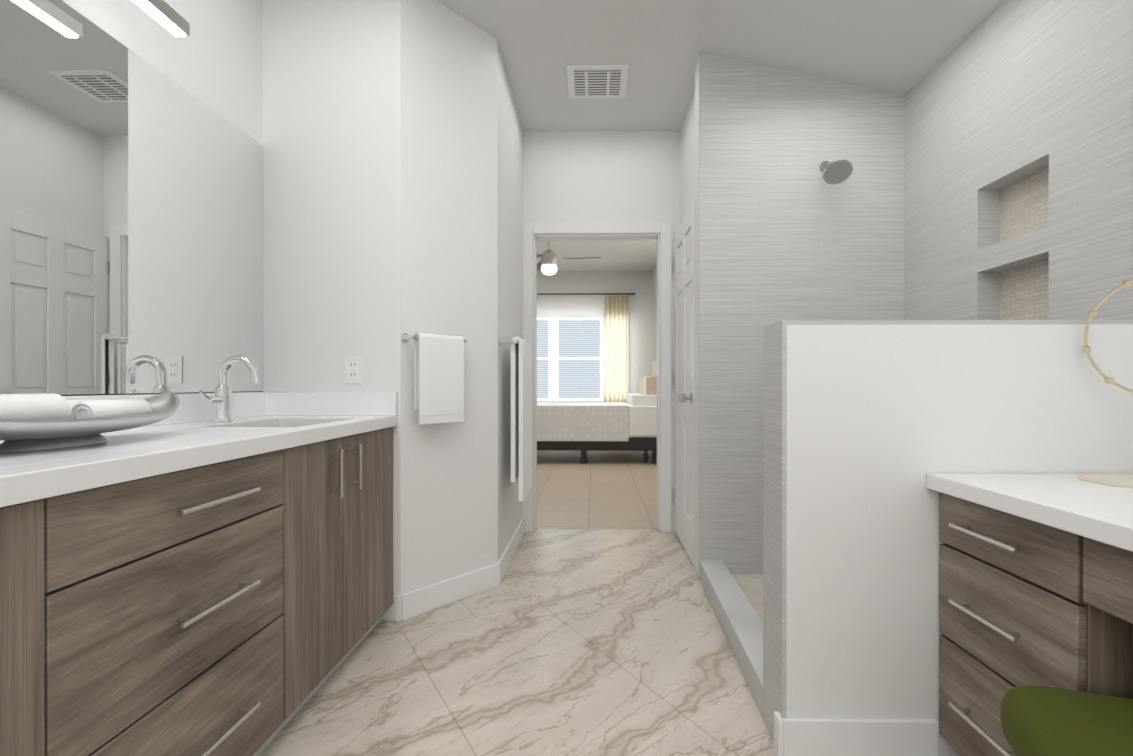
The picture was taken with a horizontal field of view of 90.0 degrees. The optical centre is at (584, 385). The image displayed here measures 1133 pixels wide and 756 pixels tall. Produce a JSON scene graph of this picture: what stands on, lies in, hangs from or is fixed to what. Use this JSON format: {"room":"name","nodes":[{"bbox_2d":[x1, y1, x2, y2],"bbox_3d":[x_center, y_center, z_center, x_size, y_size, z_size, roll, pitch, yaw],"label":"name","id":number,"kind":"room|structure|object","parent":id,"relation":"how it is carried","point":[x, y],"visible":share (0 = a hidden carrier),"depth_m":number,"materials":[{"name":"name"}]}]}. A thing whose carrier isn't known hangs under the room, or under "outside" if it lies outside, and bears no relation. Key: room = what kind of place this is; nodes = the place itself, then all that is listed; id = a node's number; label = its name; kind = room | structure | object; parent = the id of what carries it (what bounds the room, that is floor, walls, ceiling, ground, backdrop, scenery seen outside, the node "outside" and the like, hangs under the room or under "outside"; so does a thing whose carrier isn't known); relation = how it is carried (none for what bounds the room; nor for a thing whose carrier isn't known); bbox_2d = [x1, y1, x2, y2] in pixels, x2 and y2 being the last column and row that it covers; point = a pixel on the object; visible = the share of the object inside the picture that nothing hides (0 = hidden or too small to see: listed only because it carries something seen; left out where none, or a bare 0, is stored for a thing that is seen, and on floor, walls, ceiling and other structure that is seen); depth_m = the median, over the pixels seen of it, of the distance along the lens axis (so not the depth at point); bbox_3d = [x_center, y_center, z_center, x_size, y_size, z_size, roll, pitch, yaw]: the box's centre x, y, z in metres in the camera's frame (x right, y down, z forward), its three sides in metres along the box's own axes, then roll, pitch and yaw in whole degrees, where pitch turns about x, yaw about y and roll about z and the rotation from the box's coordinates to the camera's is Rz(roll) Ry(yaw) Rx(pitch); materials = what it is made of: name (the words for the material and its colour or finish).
{"room":"bathroom","nodes":[
{"label":"bathroom","id":0,"kind":"room"},
{"bbox_2d":[62,0,261,395],"bbox_3d":[-1.680,-0.367,0.081,0.522,2.740,4.740,0,0,1],"label":"wall","id":1,"kind":"structure","parent":0,"point":[213,60],"depth_m":2.09,"materials":[{"name":"white paint"}]},
{"bbox_2d":[0,0,263,395],"bbox_3d":[-1.402,-0.498,0.865,0.006,1.052,3.119,0,0,1],"label":"vanity mirror","id":2,"kind":"object","parent":1,"relation":"attached to","point":[131,222],"visible":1,"depth_m":1.67,"materials":[{"name":"clear glass"}]},
{"bbox_2d":[132,0,189,36],"bbox_3d":[-1.305,-1.077,1.088,0.192,0.046,1.270,0,0,1],"label":"light bar","id":3,"kind":"object","parent":1,"relation":"attached to","point":[163,13],"visible":1,"depth_m":1.64,"materials":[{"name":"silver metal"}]},
{"bbox_2d":[63,392,263,427],"bbox_3d":[-1.392,0.078,0.865,0.020,0.100,3.116,0,0,1],"label":"backsplash","id":4,"kind":"structure","parent":1,"relation":"attached to","point":[194,406],"depth_m":2.01,"materials":[{"name":"white stone"}]},
{"bbox_2d":[264,392,396,415],"bbox_3d":[-1.075,0.076,2.407,0.560,0.100,0.020,0,0,1],"label":"backsplash","id":5,"kind":"structure","parent":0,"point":[275,403],"depth_m":2.40,"materials":[{"name":"white stone"}]},
{"bbox_2d":[262,0,522,619],"bbox_3d":[-1.159,-0.371,3.162,1.456,2.740,1.480,0,0,1],"label":"wall block","id":6,"kind":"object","parent":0,"point":[392,137],"visible":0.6,"depth_m":2.43,"materials":[{"name":"white paint"}]},
{"bbox_2d":[345,356,361,382],"bbox_3d":[-0.984,-0.070,2.414,0.072,0.116,0.009,0,0,1],"label":"electrical outlet plate","id":7,"kind":"object","parent":6,"relation":"attached to","point":[353,369],"visible":1,"depth_m":2.41,"materials":[{"name":"white plastic"}]},
{"bbox_2d":[401,333,465,423],"bbox_3d":[-0.653,-0.032,2.504,0.091,0.388,0.301,0,0,39],"label":"towel rail","id":8,"kind":"object","parent":6,"relation":"attached to","point":[438,378],"visible":1,"depth_m":2.46,"materials":[{"name":"white fabric"}]},
{"bbox_2d":[499,336,531,500],"bbox_3d":[-0.371,0.171,3.159,0.117,0.856,0.536,0,0,1],"label":"towel rail","id":9,"kind":"object","parent":6,"relation":"attached to","point":[521,409],"visible":0.98,"depth_m":2.98,"materials":[{"name":"silver metal"}]},
{"bbox_2d":[259,450,775,755],"bbox_3d":[0.132,1.048,4.181,6.600,0.100,13.000,0,0,1],"label":"floor","id":10,"kind":"structure","parent":0,"point":[584,642],"depth_m":2.06,"materials":[{"name":"stone"}]},
{"bbox_2d":[0,424,396,755],"bbox_3d":[-1.104,0.587,0.860,0.596,0.830,3.116,0,0,1],"label":"bathroom vanity","id":11,"kind":"object","parent":10,"relation":"on","point":[189,577],"depth_m":1.20,"materials":[{"name":"brown wood"}]},
{"bbox_2d":[0,416,396,495],"bbox_3d":[-1.112,0.150,0.860,0.580,0.044,3.116,0,0,1],"label":"countertop","id":12,"kind":"structure","parent":11,"relation":"on","point":[153,445],"depth_m":1.23,"materials":[{"name":"white stone"}]},
{"bbox_2d":[0,391,178,451],"bbox_3d":[-1.121,0.071,1.202,0.280,0.113,0.680,0,0,1],"label":"decorative bowl","id":13,"kind":"object","parent":12,"relation":"on","point":[37,421],"visible":1,"depth_m":1.16,"materials":[{"name":"grey metal"}]},
{"bbox_2d":[198,355,260,421],"bbox_3d":[-1.220,0.008,1.947,0.161,0.236,0.154,0,0,1],"label":"faucet","id":14,"kind":"object","parent":12,"relation":"on","point":[221,399],"visible":1,"depth_m":1.98,"materials":[{"name":"silver metal"}]},
{"bbox_2d":[537,361,656,463],"bbox_3d":[0.024,0.318,7.948,2.170,1.350,1.610,0,0,1],"label":"bed","id":15,"kind":"object","parent":10,"relation":"on","point":[630,424],"visible":0.6,"depth_m":7.19,"materials":[{"name":"grey fabric"}]},
{"bbox_2d":[699,559,762,717],"bbox_3d":[1.093,0.950,2.308,1.092,0.100,1.246,0,0,1],"label":"curb","id":16,"kind":"object","parent":10,"relation":"on","point":[736,601],"visible":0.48,"depth_m":2.30,"materials":[{"name":"stone"}]},
{"bbox_2d":[926,473,1132,755],"bbox_3d":[1.204,0.618,0.834,0.610,0.768,1.347,0,0,1],"label":"desk","id":17,"kind":"object","parent":10,"relation":"on","point":[1035,579],"visible":0.92,"depth_m":1.22,"materials":[{"name":"brown wood"}]},
{"bbox_2d":[1078,279,1132,486],"bbox_3d":[1.367,-0.024,1.357,0.270,0.514,0.250,0,0,1],"label":"sculpture","id":18,"kind":"object","parent":17,"relation":"on","point":[1121,480],"visible":1,"depth_m":1.41,"materials":[{"name":"gold metal"}]},
{"bbox_2d":[1000,685,1132,755],"bbox_3d":[1.032,0.773,0.794,0.660,0.460,0.430,0,0,19],"label":"stool","id":19,"kind":"object","parent":10,"relation":"on","point":[1036,720],"visible":1,"depth_m":0.95,"materials":[{"name":"green fabric"}]},
{"bbox_2d":[537,271,648,401],"bbox_3d":[-0.805,-0.560,10.547,4.080,3.100,0.300,0,0,1],"label":"wall","id":20,"kind":"structure","parent":0,"point":[642,327],"depth_m":10.38,"materials":[{"name":"white paint"}]},
{"bbox_2d":[537,317,603,400],"bbox_3d":[-0.559,-0.490,10.362,1.840,1.540,0.060,0,0,1],"label":"bedroom window","id":21,"kind":"structure","parent":20,"relation":"in","point":[579,358],"depth_m":10.37,"materials":[{"name":"white"}]},
{"bbox_2d":[537,293,634,294],"bbox_3d":[-0.767,-1.670,10.333,3.384,0.040,0.122,0,0,1],"label":"curtain rod","id":22,"kind":"object","parent":20,"relation":"hanging from","point":[537,293],"depth_m":10.27,"materials":[{"name":"metal"}]},
{"bbox_2d":[605,295,627,402],"bbox_3d":[0.590,-0.340,10.274,0.420,2.600,0.075,0,0,1],"label":"curtain","id":23,"kind":"object","parent":22,"relation":"hanging from","point":[616,348],"depth_m":10.28,"materials":[{"name":"fabric"}]},
{"bbox_2d":[537,240,656,270],"bbox_3d":[0.188,-2.156,7.337,6.600,0.100,6.680,0,0,1],"label":"ceiling","id":24,"kind":"structure","parent":0,"point":[627,255],"depth_m":9.09,"materials":[{"name":"white paint"}]},
{"bbox_2d":[537,240,600,274],"bbox_3d":[-0.334,-1.758,7.227,1.097,0.694,1.172,0,0,1],"label":"ceiling fan","id":25,"kind":"object","parent":24,"relation":"hanging from","point":[547,264],"visible":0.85,"depth_m":7.11,"materials":[{"name":"silver metal"}]},
{"bbox_2d":[523,131,679,531],"bbox_3d":[0.227,-0.372,3.938,4.200,2.740,0.120,0,0,1],"label":"wall","id":26,"kind":"structure","parent":0,"point":[617,176],"depth_m":3.88,"materials":[{"name":"white paint"}]},
{"bbox_2d":[523,222,671,531],"bbox_3d":[0.087,-0.059,3.940,1.019,2.115,0.152,0,0,1],"label":"door frame","id":27,"kind":"structure","parent":26,"relation":"attached to","point":[590,231],"depth_m":3.87,"materials":[{"name":"white wood"}]},
{"bbox_2d":[673,198,694,565],"bbox_3d":[0.586,-0.023,3.487,0.113,2.020,0.762,0,0,1],"label":"bedroom door","id":28,"kind":"structure","parent":26,"relation":"in","point":[684,382],"depth_m":3.43,"materials":[{"name":"white wood"}]},
{"bbox_2d":[649,262,656,375],"bbox_3d":[2.332,-0.556,7.300,2.310,3.100,6.680,0,0,1],"label":"wall","id":29,"kind":"structure","parent":0,"point":[652,274],"depth_m":10.29,"materials":[{"name":"white paint"}]},
{"bbox_2d":[436,0,1004,132],"bbox_3d":[0.172,-1.595,0.836,4.200,0.487,6.320,0,0,1],"label":"ceiling","id":30,"kind":"structure","parent":0,"point":[903,47],"depth_m":2.76,"materials":[{"name":"white paint"}]},
{"bbox_2d":[566,64,628,97],"bbox_3d":[0.075,-1.733,3.238,0.340,0.016,0.340,0,0,1],"label":"ceiling vent","id":31,"kind":"object","parent":30,"relation":"in","point":[596,81],"visible":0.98,"depth_m":3.21,"materials":[{"name":"white plastic"}]},
{"bbox_2d":[680,51,903,576],"bbox_3d":[1.461,-0.371,3.389,1.713,2.740,0.932,0,0,1],"label":"wall","id":32,"kind":"structure","parent":0,"point":[784,231],"depth_m":2.93,"materials":[{"name":"white tile"}]},
{"bbox_2d":[820,160,852,184],"bbox_3d":[1.244,-1.084,2.822,0.140,0.153,0.208,0,0,1],"label":"shower head","id":33,"kind":"object","parent":32,"relation":"attached to","point":[837,172],"visible":1,"depth_m":2.78},
{"bbox_2d":[763,320,1132,755],"bbox_3d":[1.130,0.412,1.598,1.192,1.177,0.172,0,0,1],"label":"wall","id":34,"kind":"structure","parent":0,"point":[868,425],"depth_m":1.52,"materials":[{"name":"white paint"}]},
{"bbox_2d":[396,516,938,755],"bbox_3d":[0.084,0.945,2.692,1.758,0.110,2.348,0,0,1],"label":"baseboard","id":35,"kind":"structure","parent":34,"relation":"attached to","point":[845,737],"depth_m":1.51,"materials":[{"name":"white wood"}]},
{"bbox_2d":[904,0,1132,319],"bbox_3d":[1.967,-0.370,2.211,0.660,2.740,1.430,0,0,1],"label":"wall","id":36,"kind":"structure","parent":0,"point":[1018,159],"depth_m":2.14,"materials":[{"name":"tile"}]}
]}

